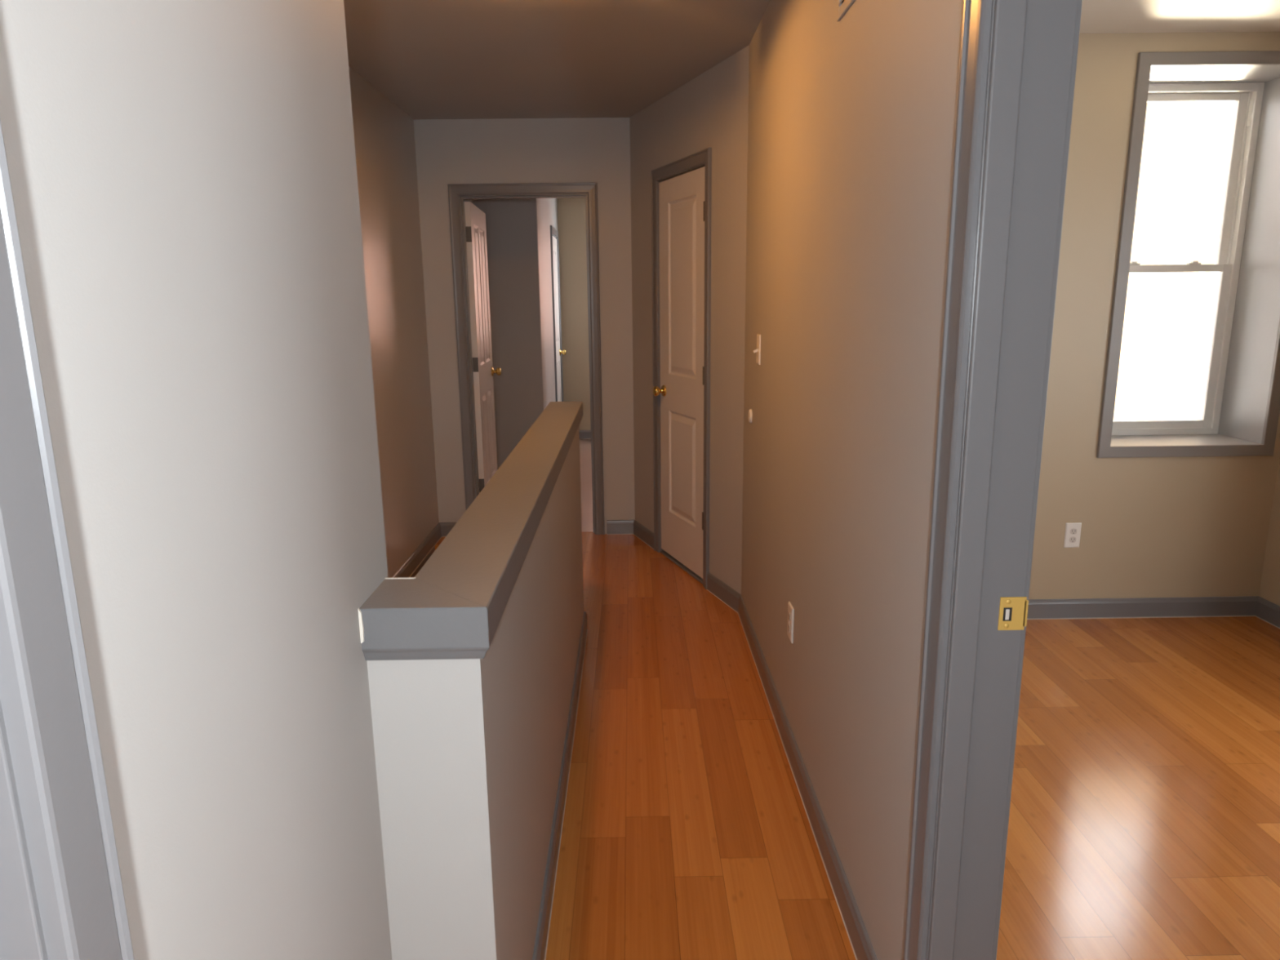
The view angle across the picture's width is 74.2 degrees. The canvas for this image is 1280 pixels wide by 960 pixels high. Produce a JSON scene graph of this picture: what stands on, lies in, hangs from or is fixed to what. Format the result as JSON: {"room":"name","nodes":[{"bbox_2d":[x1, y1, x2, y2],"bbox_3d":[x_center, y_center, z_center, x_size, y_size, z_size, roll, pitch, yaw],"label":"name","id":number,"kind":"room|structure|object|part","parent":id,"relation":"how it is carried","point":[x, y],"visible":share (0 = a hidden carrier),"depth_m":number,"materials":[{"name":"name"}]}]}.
{"room":"upstairs hallway","nodes":[
{"label":"upstairs hallway","id":0,"kind":"room"},
{"bbox_2d":[0,0,391,959],"bbox_3d":[-0.843,1.576,-0.030,0.941,5.090,3.298,-1,12,0],"label":"wall","id":1,"kind":"structure","parent":0,"point":[184,176],"depth_m":0.80,"materials":[{"name":"paint"}]},
{"bbox_2d":[0,116,134,959],"bbox_3d":[-0.438,0.378,0.150,0.136,2.147,0.948,-1,12,0],"label":"door","id":2,"kind":"structure","parent":1,"relation":"in","point":[62,897],"depth_m":0.54,"materials":[{"name":"paint"}]},
{"bbox_2d":[348,66,479,577],"bbox_3d":[-1.314,0.627,4.415,0.100,5.090,5.802,-1,12,0],"label":"wall","id":3,"kind":"structure","parent":0,"point":[384,134],"depth_m":4.46,"materials":[{"name":"paint"}]},
{"bbox_2d":[409,546,435,577],"bbox_3d":[-0.786,2.103,3.680,0.905,2.700,3.950,-1,12,0],"label":"trim","id":4,"kind":"structure","parent":3,"relation":"attached to","point":[415,573],"depth_m":4.92,"materials":[{"name":"paint"}]},
{"bbox_2d":[391,522,456,577],"bbox_3d":[-1.174,0.723,3.479,0.162,0.092,3.906,-1,12,0],"label":"baseboard","id":5,"kind":"structure","parent":3,"relation":"attached to","point":[410,566],"depth_m":4.93,"materials":[{"name":"paint"}]},
{"bbox_2d":[357,401,583,959],"bbox_3d":[-0.304,1.604,2.778,0.184,3.443,2.480,-1,12,0],"label":"wall","id":6,"kind":"structure","parent":0,"point":[471,658],"depth_m":1.35,"materials":[{"name":"paint"}]},
{"bbox_2d":[532,611,587,959],"bbox_3d":[-0.314,0.896,2.628,0.181,0.092,2.471,-1,12,0],"label":"baseboard","id":7,"kind":"structure","parent":6,"relation":"attached to","point":[540,952],"depth_m":2.36,"materials":[{"name":"paint"}]},
{"bbox_2d":[471,198,558,467],"bbox_3d":[-1.069,-1.454,7.899,0.505,2.490,2.120,-1,12,0],"label":"wall partition","id":8,"kind":"structure","parent":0,"point":[518,244],"depth_m":6.88,"materials":[{"name":"paint"}]},
{"bbox_2d":[497,430,591,469],"bbox_3d":[-0.549,-0.339,8.388,1.324,0.092,2.990,9,16,39],"label":"baseboard","id":9,"kind":"structure","parent":8,"relation":"attached to","point":[584,434],"depth_m":9.08,"materials":[{"name":"paint"}]},
{"bbox_2d":[550,225,565,401],"bbox_3d":[-0.835,-1.374,8.359,0.169,2.135,0.720,-1,12,0],"label":"door","id":10,"kind":"structure","parent":8,"relation":"in","point":[558,352],"depth_m":8.35,"materials":[{"name":"paint"}]},
{"bbox_3d":[-0.784,-1.298,8.606,0.065,0.066,0.066,-1,12,0],"label":"knob","id":11,"kind":"part","parent":10,"relation":"part of","materials":[{"name":"gold metal"}]},
{"bbox_2d":[413,117,635,533],"bbox_3d":[-0.173,-0.885,5.203,2.235,2.490,0.117,-1,12,0],"label":"wall","id":12,"kind":"structure","parent":0,"point":[589,149],"depth_m":5.02,"materials":[{"name":"paint"}]},
{"bbox_2d":[447,182,604,534],"bbox_3d":[-0.693,-0.781,5.593,0.902,2.133,0.885,-1,12,0],"label":"door","id":13,"kind":"structure","parent":12,"relation":"in","point":[473,222],"depth_m":5.21,"materials":[{"name":"paint"}]},
{"bbox_3d":[-1.014,-0.767,5.981,0.065,0.066,0.066,-1,12,-3],"label":"knob","id":14,"kind":"part","parent":13,"relation":"part of","materials":[{"name":"gold metal"}]},
{"bbox_2d":[556,198,591,430],"bbox_3d":[0.037,-1.681,8.896,1.730,2.490,0.100,-1,12,0],"label":"wall","id":15,"kind":"structure","parent":0,"point":[571,218],"depth_m":8.80,"materials":[{"name":"paint"}]},
{"bbox_2d":[629,44,749,594],"bbox_3d":[0.265,-0.734,4.476,0.117,2.490,1.500,-5,13,-19],"label":"wall","id":16,"kind":"structure","parent":0,"point":[711,109],"depth_m":4.04,"materials":[{"name":"paint"}]},
{"bbox_2d":[606,520,653,549],"bbox_3d":[-0.009,0.327,5.261,0.147,0.092,0.472,-11,16,-39],"label":"baseboard","id":17,"kind":"structure","parent":16,"relation":"attached to","point":[613,526],"depth_m":5.38,"materials":[{"name":"paint"}]},
{"bbox_2d":[650,147,711,589],"bbox_3d":[0.242,-0.562,4.493,0.178,2.147,0.754,-5,13,-19],"label":"door","id":18,"kind":"structure","parent":16,"relation":"in","point":[682,188],"depth_m":4.47,"materials":[{"name":"paint"}]},
{"bbox_3d":[0.105,-0.497,4.726,0.065,0.066,0.066,-5,13,-19],"label":"knob","id":19,"kind":"part","parent":18,"relation":"part of","materials":[{"name":"gold metal"}]},
{"bbox_2d":[343,0,1279,119],"bbox_3d":[0.249,-1.785,3.200,5.600,0.100,11.200,-1,12,0],"label":"ceiling","id":20,"kind":"structure","parent":0,"point":[432,59],"depth_m":3.44,"materials":[{"name":"paint"}]},
{"bbox_2d":[741,0,964,959],"bbox_3d":[0.557,0.022,0.937,0.117,2.490,5.810,-1,12,0],"label":"wall","id":21,"kind":"structure","parent":0,"point":[852,119],"depth_m":1.96,"materials":[{"name":"paint"}]},
{"bbox_2d":[747,408,752,422],"bbox_3d":[0.466,-0.271,3.588,0.012,0.060,0.060,-1,12,0],"label":"bumper cover","id":22,"kind":"object","parent":21,"relation":"attached to","point":[749,414],"visible":1,"depth_m":3.57,"materials":[{"name":"white plastic"}]},
{"bbox_2d":[753,333,760,364],"bbox_3d":[0.459,-0.516,3.344,0.024,0.116,0.071,-1,12,0],"label":"light switch","id":23,"kind":"object","parent":21,"relation":"attached to","point":[757,350],"visible":1,"depth_m":3.32,"materials":[{"name":"white plastic"}]},
{"bbox_3d":[0.468,-0.516,3.344,0.006,0.116,0.071,-1,12,0],"label":"plate","id":24,"kind":"part","parent":23,"relation":"part of","materials":[{"name":"white plastic"}]},
{"bbox_2d":[786,601,793,643],"bbox_3d":[0.485,0.460,2.735,0.008,0.116,0.070,-1,12,0],"label":"wall outlet","id":25,"kind":"object","parent":21,"relation":"attached to","point":[790,609],"visible":1,"depth_m":2.72,"materials":[{"name":"white plastic"}]},
{"bbox_2d":[836,0,854,21],"bbox_3d":[0.472,-1.180,1.813,0.013,0.260,0.360,-1,12,0],"label":"air vent","id":26,"kind":"object","parent":21,"relation":"in","point":[842,7],"visible":1,"depth_m":1.96,"materials":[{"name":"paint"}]},
{"bbox_2d":[903,0,1082,959],"bbox_3d":[0.559,0.198,0.935,0.155,2.148,0.941,-1,12,0],"label":"door frame","id":27,"kind":"structure","parent":21,"relation":"in","point":[1019,58],"depth_m":1.30,"materials":[{"name":"paint"}]},
{"bbox_3d":[0.491,0.199,0.934,0.019,2.148,0.941,-1,12,0],"label":"casing","id":28,"kind":"part","parent":27,"relation":"part of","materials":[{"name":"paint"}]},
{"bbox_3d":[0.597,0.213,1.357,0.045,0.056,0.008,-1,12,0],"label":"strike plate","id":29,"kind":"part","parent":27,"relation":"part of","materials":[{"name":"gold metal"}]},
{"bbox_3d":[0.627,0.197,0.936,0.018,2.148,0.941,-1,12,0],"label":"casing","id":30,"kind":"part","parent":27,"relation":"part of","materials":[{"name":"paint"}]},
{"bbox_2d":[706,572,1279,959],"bbox_3d":[1.747,1.133,1.414,2.496,0.092,6.141,-1,12,-3],"label":"baseboard","id":31,"kind":"structure","parent":21,"relation":"attached to","point":[859,938],"depth_m":3.82,"materials":[{"name":"paint"}]},
{"bbox_2d":[435,439,1279,959],"bbox_3d":[0.278,0.728,3.739,5.600,0.060,11.200,-1,12,0],"label":"floor","id":32,"kind":"structure","parent":0,"point":[1144,824],"depth_m":2.54,"materials":[{"name":"brown wood"}]},
{"bbox_2d":[1028,31,1279,599],"bbox_3d":[1.771,-0.613,3.832,2.377,2.490,0.350,-1,12,0],"label":"wall","id":33,"kind":"structure","parent":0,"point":[1192,526],"depth_m":3.78,"materials":[{"name":"paint"}]},
{"bbox_2d":[1063,522,1081,547],"bbox_3d":[1.962,0.251,3.836,0.070,0.116,0.008,-1,12,0],"label":"wall outlet","id":34,"kind":"object","parent":33,"relation":"attached to","point":[1073,530],"visible":1,"depth_m":3.83,"materials":[{"name":"white plastic"}]},
{"bbox_2d":[1069,536,1075,542],"bbox_3d":[1.962,0.271,3.838,0.029,0.028,0.003,-1,12,0],"label":"receptacle","id":35,"kind":"object","parent":34,"relation":"attached to","point":[1072,539],"depth_m":3.84,"materials":[{"name":"white plastic"}]},
{"bbox_2d":[1070,528,1076,534],"bbox_3d":[1.962,0.233,3.830,0.029,0.028,0.003,-1,12,0],"label":"receptacle","id":36,"kind":"object","parent":34,"relation":"attached to","point":[1073,531],"depth_m":3.83,"materials":[{"name":"white plastic"}]},
{"bbox_2d":[1096,50,1279,457],"bbox_3d":[2.410,-0.955,3.768,0.782,1.660,0.386,-1,12,0],"label":"window","id":37,"kind":"structure","parent":33,"relation":"attached to","point":[1240,411],"depth_m":3.75,"materials":[{"name":"paint"}]},
{"bbox_3d":[2.412,-0.618,3.975,0.634,0.761,0.029,-1,12,0],"label":"sash","id":38,"kind":"part","parent":37,"relation":"part of","materials":[{"name":"glass"}]},
{"bbox_3d":[2.418,-0.186,3.931,0.698,0.012,0.349,-1,12,0],"label":"sill","id":39,"kind":"part","parent":37,"relation":"part of","materials":[{"name":"paint"}]},
{"bbox_3d":[2.404,-1.345,3.859,0.634,0.773,0.029,-1,12,0],"label":"sash","id":40,"kind":"part","parent":37,"relation":"part of","materials":[{"name":"glass"}]},
{"bbox_2d":[1258,456,1279,605],"bbox_3d":[2.935,0.005,0.893,0.115,2.490,5.680,-1,12,0],"label":"wall","id":41,"kind":"structure","parent":0,"point":[1269,588],"depth_m":3.82,"materials":[{"name":"paint"}]},
{"label":"outside","id":42,"kind":"structure","parent":0,"visible":0},
{"bbox_2d":[1113,102,1235,420],"bbox_3d":[4.316,-0.999,8.324,6.200,7.300,0.200,-1,12,0],"label":"window","id":43,"kind":"structure","parent":42,"point":[1168,317],"depth_m":8.00,"materials":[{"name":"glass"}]}
]}

